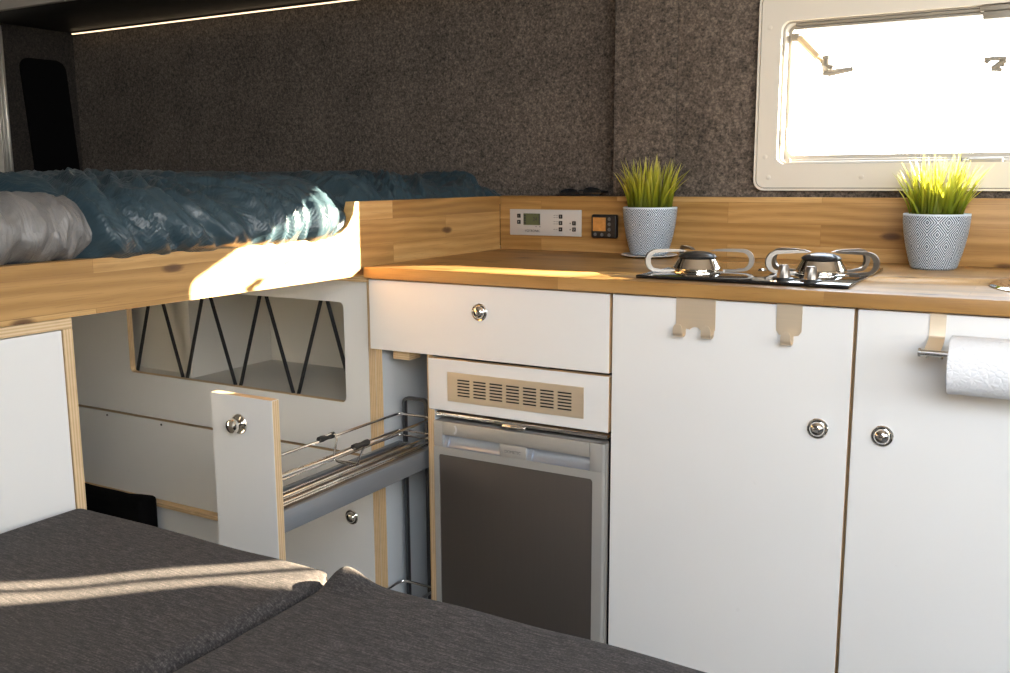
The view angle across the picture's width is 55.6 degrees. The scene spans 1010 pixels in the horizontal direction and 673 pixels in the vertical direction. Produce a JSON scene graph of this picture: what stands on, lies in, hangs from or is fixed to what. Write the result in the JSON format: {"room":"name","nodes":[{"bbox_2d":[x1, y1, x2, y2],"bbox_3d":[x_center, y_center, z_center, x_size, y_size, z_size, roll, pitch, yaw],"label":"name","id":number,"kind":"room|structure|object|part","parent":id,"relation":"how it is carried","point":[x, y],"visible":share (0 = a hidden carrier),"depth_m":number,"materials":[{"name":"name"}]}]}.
{"room":"vehicle interior","nodes":[
{"label":"vehicle interior","id":0,"kind":"room"},
{"bbox_2d":[0,23,82,171],"bbox_3d":[-2.106,-0.278,2.376,0.050,1.950,2.500,5,11,30],"label":"wall","id":1,"kind":"structure","parent":0,"point":[19,42],"depth_m":3.16,"materials":[{"name":"black fabric"}]},
{"bbox_2d":[0,127,4,172],"bbox_3d":[-1.710,-0.681,2.936,0.014,0.575,0.330,5,11,30],"label":"trim","id":2,"kind":"structure","parent":1,"relation":"attached to","point":[1,149],"depth_m":3.09,"materials":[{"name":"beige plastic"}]},
{"bbox_2d":[0,25,13,171],"bbox_3d":[-1.619,-0.707,3.092,0.016,0.575,0.031,5,11,30],"label":"trim","id":3,"kind":"structure","parent":1,"relation":"attached to","point":[4,110],"depth_m":3.09,"materials":[{"name":"silver metal"}]},
{"bbox_2d":[19,58,79,171],"bbox_3d":[-1.536,-0.693,3.248,0.008,0.475,0.196,5,11,30],"label":"window","id":4,"kind":"structure","parent":1,"relation":"in","point":[45,88],"depth_m":3.23,"materials":[{"name":"black glass"}]},
{"bbox_2d":[73,0,615,373],"bbox_3d":[-0.602,-0.375,2.910,2.107,1.950,0.050,5,11,30],"label":"wall","id":5,"kind":"structure","parent":0,"point":[517,96],"depth_m":2.69,"materials":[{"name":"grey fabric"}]},
{"bbox_2d":[0,0,320,32],"bbox_3d":[-0.725,-1.117,2.585,2.000,0.377,0.412,5,11,30],"label":"upper cabinet","id":6,"kind":"object","parent":5,"relation":"attached to","point":[68,16],"visible":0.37,"depth_m":2.84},
{"bbox_3d":[-1.256,-1.127,2.665,1.000,0.376,0.016,5,11,30],"label":"flap door","id":7,"kind":"part","parent":6,"relation":"part of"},
{"bbox_2d":[71,0,353,34],"bbox_3d":[-0.633,-0.955,2.777,1.927,0.010,0.020,5,11,30],"label":"strip light","id":8,"kind":"object","parent":6,"relation":"attached to","point":[321,1],"visible":1,"depth_m":2.91,"materials":[{"name":"white plastic"}]},
{"bbox_3d":[0.138,-0.343,2.404,0.320,0.020,0.078,5,11,30],"label":"ledge shelf","id":9,"kind":"object","parent":5,"relation":"attached to","visible":0},
{"bbox_2d":[557,187,607,195],"bbox_3d":[0.194,-0.356,2.369,0.129,0.026,0.064,5,11,30],"label":"sunglasses","id":10,"kind":"object","parent":9,"relation":"on","point":[590,191],"visible":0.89,"depth_m":2.35,"materials":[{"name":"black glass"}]},
{"bbox_2d":[611,0,1009,373],"bbox_3d":[1.350,-0.191,1.745,2.452,1.950,0.130,5,11,30],"label":"wall","id":11,"kind":"structure","parent":0,"point":[685,91],"depth_m":2.16,"materials":[{"name":"grey fabric"}]},
{"bbox_2d":[500,196,1009,267],"bbox_3d":[0.858,-0.213,1.940,2.000,0.134,0.024,5,11,30],"label":"backsplash","id":12,"kind":"structure","parent":11,"relation":"attached to","point":[760,226],"depth_m":2.08,"materials":[{"name":"brown wood"}]},
{"bbox_2d":[510,209,581,236],"bbox_3d":[0.098,-0.280,2.358,0.198,0.064,0.006,5,11,30],"label":"control panel","id":13,"kind":"object","parent":12,"relation":"attached to","point":[541,222],"visible":1,"depth_m":2.35,"materials":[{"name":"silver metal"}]},
{"bbox_2d":[591,214,617,238],"bbox_3d":[0.237,-0.262,2.274,0.066,0.056,0.015,5,11,30],"label":"display unit","id":14,"kind":"object","parent":12,"relation":"attached to","point":[603,225],"visible":1,"depth_m":2.27,"materials":[{"name":"black plastic"}]},
{"bbox_2d":[753,0,1009,190],"bbox_3d":[0.872,-0.502,1.918,0.720,0.414,0.070,5,11,30],"label":"window","id":15,"kind":"structure","parent":11,"relation":"in","point":[788,171],"depth_m":2.00,"materials":[{"name":"beige plastic"}]},
{"bbox_3d":[0.624,-0.640,2.049,0.018,0.016,0.016,5,11,30],"label":"stay arm","id":16,"kind":"part","parent":15,"relation":"part of","materials":[{"name":"brown plastic"}]},
{"bbox_3d":[0.853,-0.637,1.905,0.539,0.012,0.028,5,11,30],"label":"screen rail","id":17,"kind":"part","parent":15,"relation":"part of","materials":[{"name":"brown plastic"}]},
{"bbox_3d":[0.849,-0.361,1.951,0.548,0.014,0.032,5,11,30],"label":"blind rail","id":18,"kind":"part","parent":15,"relation":"part of","materials":[{"name":"beige plastic"}]},
{"bbox_3d":[-0.143,0.884,1.394,4.620,0.040,2.580,5,11,30],"label":"floor","id":19,"kind":"structure","parent":0,"visible":0},
{"bbox_2d":[0,318,86,533],"bbox_3d":[-1.162,0.463,1.146,0.599,0.882,1.096,5,11,30],"label":"base cabinet","id":20,"kind":"object","parent":19,"relation":"on","point":[42,470],"visible":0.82,"depth_m":1.36,"materials":[{"name":"white wood"}]},
{"bbox_3d":[-1.164,0.036,1.075,0.599,0.015,1.096,5,11,30],"label":"panel","id":21,"kind":"part","parent":20,"relation":"part of","materials":[{"name":"brown wood"}]},
{"bbox_3d":[-0.891,0.393,1.607,0.599,0.866,0.016,5,11,30],"label":"panel","id":22,"kind":"part","parent":20,"relation":"part of","materials":[{"name":"brown wood"}]},
{"bbox_2d":[85,483,157,526],"bbox_3d":[-1.067,0.531,2.510,0.420,0.296,0.058,5,11,30],"label":"bag","id":23,"kind":"object","parent":19,"relation":"on","point":[141,508],"visible":0.21,"depth_m":2.40,"materials":[{"name":"black fabric"}]},
{"bbox_2d":[69,275,381,585],"bbox_3d":[-0.903,0.202,2.706,1.748,0.882,0.528,5,11,30],"label":"cupboard","id":24,"kind":"object","parent":19,"relation":"on","point":[146,377],"visible":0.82,"depth_m":2.38,"materials":[{"name":"white laminate"}]},
{"bbox_3d":[-1.172,0.284,2.596,1.405,0.208,0.016,5,11,30],"label":"flap door","id":25,"kind":"part","parent":24,"relation":"part of","materials":[{"name":"white laminate"}]},
{"bbox_3d":[-0.935,-0.053,2.466,0.402,0.267,0.015,5,11,30],"label":"panel","id":26,"kind":"part","parent":24,"relation":"part of","materials":[{"name":"white wood"}]},
{"bbox_3d":[-1.033,0.002,2.467,1.730,0.376,0.016,5,11,30],"label":"panel","id":27,"kind":"part","parent":24,"relation":"part of","materials":[{"name":"white laminate"}]},
{"bbox_2d":[136,360,345,399],"bbox_3d":[-0.957,0.068,2.608,1.731,0.018,0.280,5,11,30],"label":"shelf","id":28,"kind":"object","parent":24,"relation":"attached to","point":[323,379],"depth_m":2.35,"materials":[{"name":"white wood"}]},
{"bbox_3d":[-0.631,0.006,2.245,0.711,0.236,0.012,5,11,30],"label":"elastic cord","id":29,"kind":"part","parent":24,"relation":"part of","materials":[{"name":"black rubber"}]},
{"bbox_3d":[-0.882,0.201,2.760,1.731,0.866,0.014,5,11,30],"label":"panel","id":30,"kind":"part","parent":24,"relation":"part of","materials":[{"name":"white wood"}]},
{"bbox_3d":[-0.422,0.448,2.183,0.322,0.404,0.016,5,11,30],"label":"door","id":31,"kind":"part","parent":24,"relation":"part of","materials":[{"name":"white laminate"}]},
{"bbox_3d":[-0.339,0.399,2.114,0.034,0.034,0.003,5,11,30],"label":"push knob","id":32,"kind":"part","parent":24,"relation":"part of","materials":[{"name":"silver metal"}]},
{"bbox_3d":[-0.150,0.276,2.285,0.016,0.866,0.512,5,11,30],"label":"panel","id":33,"kind":"part","parent":24,"relation":"part of","materials":[{"name":"brown wood"}]},
{"bbox_2d":[375,349,549,600],"bbox_3d":[-0.078,0.280,2.233,0.160,0.876,0.529,5,11,30],"label":"base cabinet","id":34,"kind":"object","parent":19,"relation":"on","point":[399,375],"visible":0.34,"depth_m":2.09,"materials":[{"name":"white wood"}]},
{"bbox_2d":[211,390,430,598],"bbox_3d":[-0.317,0.406,1.858,0.140,0.692,0.532,5,11,30],"label":"pullout larder","id":35,"kind":"object","parent":34,"relation":"on","point":[256,511],"visible":0.7,"depth_m":1.65,"materials":[{"name":"white laminate"}]},
{"bbox_3d":[-0.445,0.146,1.603,0.034,0.034,0.003,5,11,30],"label":"pull knob","id":36,"kind":"part","parent":35,"relation":"part of","materials":[{"name":"silver metal"}]},
{"bbox_2d":[281,412,428,532],"bbox_3d":[-0.309,0.251,1.843,0.098,0.103,0.481,5,11,30],"label":"basket","id":37,"kind":"object","parent":35,"relation":"on","point":[305,500],"depth_m":1.84,"materials":[{"name":"silver metal"}]},
{"bbox_2d":[387,579,430,597],"bbox_3d":[-0.307,0.625,1.905,0.098,0.103,0.481,5,11,30],"label":"basket","id":38,"kind":"object","parent":35,"relation":"on","point":[408,581],"depth_m":2.10,"materials":[{"name":"silver metal"}]},
{"bbox_3d":[-0.190,0.420,2.091,0.063,0.587,0.010,5,11,30],"label":"carrier frame","id":39,"kind":"part","parent":35,"relation":"part of","materials":[{"name":"grey metal"}]},
{"bbox_3d":[-0.135,0.273,2.275,0.018,0.876,0.512,5,11,30],"label":"panel","id":40,"kind":"part","parent":34,"relation":"part of","materials":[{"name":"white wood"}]},
{"bbox_2d":[369,279,615,432],"bbox_3d":[0.087,0.296,2.130,0.546,0.876,0.543,5,11,30],"label":"drawer cabinet","id":41,"kind":"object","parent":19,"relation":"on","point":[563,398],"depth_m":1.83,"materials":[{"name":"white laminate"}]},
{"bbox_3d":[-0.050,-0.046,1.847,0.034,0.034,0.003,5,11,30],"label":"push knob","id":42,"kind":"part","parent":41,"relation":"part of","materials":[{"name":"silver metal"}]},
{"bbox_3d":[0.075,-0.061,2.059,0.541,0.148,0.513,5,11,30],"label":"drawer unit","id":43,"kind":"part","parent":41,"relation":"part of","materials":[{"name":"white wood"}]},
{"bbox_2d":[434,368,611,643],"bbox_3d":[0.148,0.416,2.100,0.380,0.586,0.508,5,11,30],"label":"fridge","id":44,"kind":"object","parent":41,"relation":"in","point":[522,508],"visible":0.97,"depth_m":1.86,"materials":[{"name":"black plastic"}]},
{"bbox_3d":[0.018,0.479,1.900,0.341,0.465,0.010,5,11,30],"label":"door panel","id":45,"kind":"part","parent":44,"relation":"part of","materials":[{"name":"metal"}]},
{"bbox_2d":[608,293,859,672],"bbox_3d":[0.502,0.333,1.892,0.413,0.876,0.543,5,11,30],"label":"base cabinet","id":46,"kind":"object","parent":19,"relation":"on","point":[730,451],"visible":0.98,"depth_m":1.65,"materials":[{"name":"white laminate"}]},
{"bbox_2d":[673,297,716,338],"bbox_3d":[0.324,-0.032,1.629,0.070,0.067,0.041,5,11,30],"label":"hook","id":47,"kind":"object","parent":46,"relation":"attached to","point":[699,313],"visible":0.95,"depth_m":1.63,"materials":[{"name":"beige metal"}]},
{"bbox_2d":[776,303,802,345],"bbox_3d":[0.460,-0.020,1.552,0.041,0.067,0.041,5,11,30],"label":"hook","id":48,"kind":"object","parent":46,"relation":"attached to","point":[789,316],"visible":0.95,"depth_m":1.55,"materials":[{"name":"beige metal"}]},
{"bbox_3d":[0.507,0.150,1.553,0.034,0.034,0.003,5,11,30],"label":"push knob","id":49,"kind":"part","parent":46,"relation":"part of","materials":[{"name":"silver metal"}]},
{"bbox_3d":[0.681,0.346,1.807,0.018,0.876,0.512,5,11,30],"label":"panel","id":50,"kind":"part","parent":46,"relation":"part of","materials":[{"name":"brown wood"}]},
{"bbox_2d":[838,308,1009,672],"bbox_3d":[0.923,0.371,1.651,0.553,0.876,0.543,5,11,30],"label":"base cabinet","id":51,"kind":"object","parent":19,"relation":"on","point":[926,579],"visible":0.99,"depth_m":1.49,"materials":[{"name":"white laminate"}]},
{"bbox_3d":[0.592,0.157,1.504,0.034,0.034,0.003,5,11,30],"label":"push knob","id":52,"kind":"part","parent":51,"relation":"part of","materials":[{"name":"silver metal"}]},
{"bbox_2d":[918,312,947,358],"bbox_3d":[0.745,0.006,1.362,0.279,0.060,0.085,5,11,30],"label":"towel holder","id":53,"kind":"object","parent":51,"relation":"attached to","point":[937,330],"visible":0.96,"depth_m":1.44,"materials":[{"name":"beige metal"}]},
{"bbox_2d":[946,335,1009,399],"bbox_3d":[0.739,0.049,1.331,0.221,0.085,0.085,5,11,30],"label":"paper towel roll","id":54,"kind":"object","parent":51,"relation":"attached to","point":[976,366],"visible":1,"depth_m":1.34,"materials":[{"name":"white paper"},{"name":"cardboard core"}]},
{"bbox_3d":[-0.400,0.701,0.834,1.056,0.507,0.800,5,11,30],"label":"bench","id":55,"kind":"object","parent":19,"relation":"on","visible":0},
{"bbox_2d":[0,509,327,672],"bbox_3d":[-0.633,0.374,0.942,0.496,0.104,0.865,5,11,30],"label":"seat cushion","id":56,"kind":"object","parent":55,"relation":"on","point":[82,590],"visible":0.75,"depth_m":1.11,"materials":[{"name":"grey fabric"}]},
{"bbox_2d":[173,566,705,672],"bbox_3d":[-0.175,0.410,0.677,0.558,0.115,0.864,5,11,30],"label":"seat cushion","id":57,"kind":"object","parent":55,"relation":"on","point":[353,623],"visible":1,"depth_m":0.98,"materials":[{"name":"grey fabric"}]},
{"bbox_3d":[1.373,0.411,1.400,0.476,0.876,0.530,5,11,30],"label":"base cabinet","id":58,"kind":"object","parent":19,"relation":"on","visible":0},
{"bbox_2d":[363,249,1009,316],"bbox_3d":[0.719,-0.095,1.715,2.000,0.024,0.581,5,11,30],"label":"countertop","id":59,"kind":"structure","parent":58,"relation":"on","point":[966,290],"depth_m":1.72,"materials":[{"name":"brown wood"}]},
{"bbox_2d":[0,196,499,326],"bbox_3d":[-0.609,-0.112,1.437,0.024,0.150,2.334,5,11,30],"label":"board","id":60,"kind":"object","parent":59,"relation":"on","point":[377,232],"visible":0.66,"depth_m":1.70,"materials":[{"name":"brown wood"}]},
{"bbox_2d":[4,241,500,264],"bbox_3d":[-1.341,-0.159,1.925,1.729,0.090,2.425,5,11,30],"label":"bed","id":61,"kind":"object","parent":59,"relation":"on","point":[500,241],"visible":0.02,"depth_m":1.35,"materials":[{"name":"brown wood"}]},
{"bbox_2d":[0,191,91,264],"bbox_3d":[-0.881,-0.117,1.183,0.279,0.126,0.720,5,11,30],"label":"pillow","id":62,"kind":"object","parent":61,"relation":"on","point":[34,226],"visible":0.83,"depth_m":1.34,"materials":[{"name":"grey fabric"}]},
{"bbox_2d":[0,167,500,258],"bbox_3d":[-1.252,-0.275,1.984,1.767,0.176,2.196,5,11,30],"label":"blanket","id":63,"kind":"object","parent":61,"relation":"on","point":[128,213],"visible":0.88,"depth_m":1.66,"materials":[{"name":"blue fabric"}]},
{"bbox_2d":[621,252,677,257],"bbox_3d":[0.326,-0.183,2.166,0.127,0.006,0.127,5,11,30],"label":"saucer","id":64,"kind":"object","parent":59,"relation":"on","point":[628,254],"visible":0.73,"depth_m":2.15,"materials":[{"name":"white ceramic"}]},
{"bbox_2d":[614,153,688,255],"bbox_3d":[0.330,-0.298,2.149,0.189,0.226,0.197,5,11,30],"label":"potted plant","id":65,"kind":"object","parent":64,"relation":"on","point":[649,217],"visible":0.99,"depth_m":2.11,"materials":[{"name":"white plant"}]},
{"bbox_3d":[0.326,-0.238,2.156,0.121,0.106,0.121,5,11,30],"label":"pot","id":66,"kind":"part","parent":65,"relation":"part of","materials":[{"name":"white ceramic"}]},
{"bbox_2d":[636,245,882,288],"bbox_3d":[0.485,-0.138,1.758,0.390,0.048,0.336,5,11,30],"label":"gas hob","id":67,"kind":"object","parent":59,"relation":"in","point":[823,270],"visible":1,"depth_m":1.70,"materials":[{"name":"silver metal"}]},
{"bbox_3d":[0.356,-0.133,1.770,0.104,0.026,0.104,5,11,30],"label":"burner","id":68,"kind":"part","parent":67,"relation":"part of","materials":[{"name":"silver metal"}]},
{"bbox_3d":[0.476,-0.118,1.767,0.366,0.006,0.336,5,11,30],"label":"glass plate","id":69,"kind":"part","parent":67,"relation":"part of","materials":[{"name":"black glass"}]},
{"bbox_3d":[0.471,-0.098,1.621,0.035,0.004,0.035,5,11,30],"label":"control knob","id":70,"kind":"part","parent":67,"relation":"part of","materials":[{"name":"black plastic"}]},
{"bbox_3d":[0.507,-0.093,1.589,0.035,0.004,0.035,5,11,30],"label":"control knob","id":71,"kind":"part","parent":67,"relation":"part of","materials":[{"name":"black plastic"}]},
{"bbox_3d":[0.566,-0.125,1.714,0.104,0.026,0.104,5,11,30],"label":"burner","id":72,"kind":"part","parent":67,"relation":"part of","materials":[{"name":"silver metal"}]},
{"bbox_2d":[894,152,990,269],"bbox_3d":[0.829,-0.241,1.832,0.180,0.225,0.179,5,11,30],"label":"potted plant","id":73,"kind":"object","parent":59,"relation":"on","point":[935,232],"visible":1,"depth_m":1.81,"materials":[{"name":"yellow plant"}]},
{"bbox_3d":[0.832,-0.185,1.852,0.121,0.106,0.121,5,11,30],"label":"pot","id":74,"kind":"part","parent":73,"relation":"part of","materials":[{"name":"white ceramic"}]},
{"bbox_2d":[989,278,1009,291],"bbox_3d":[0.934,-0.011,1.516,0.309,0.138,0.309,5,11,30],"label":"sink","id":75,"kind":"object","parent":59,"relation":"in","point":[1000,284],"visible":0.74,"depth_m":1.56,"materials":[{"name":"silver metal"}]}
]}

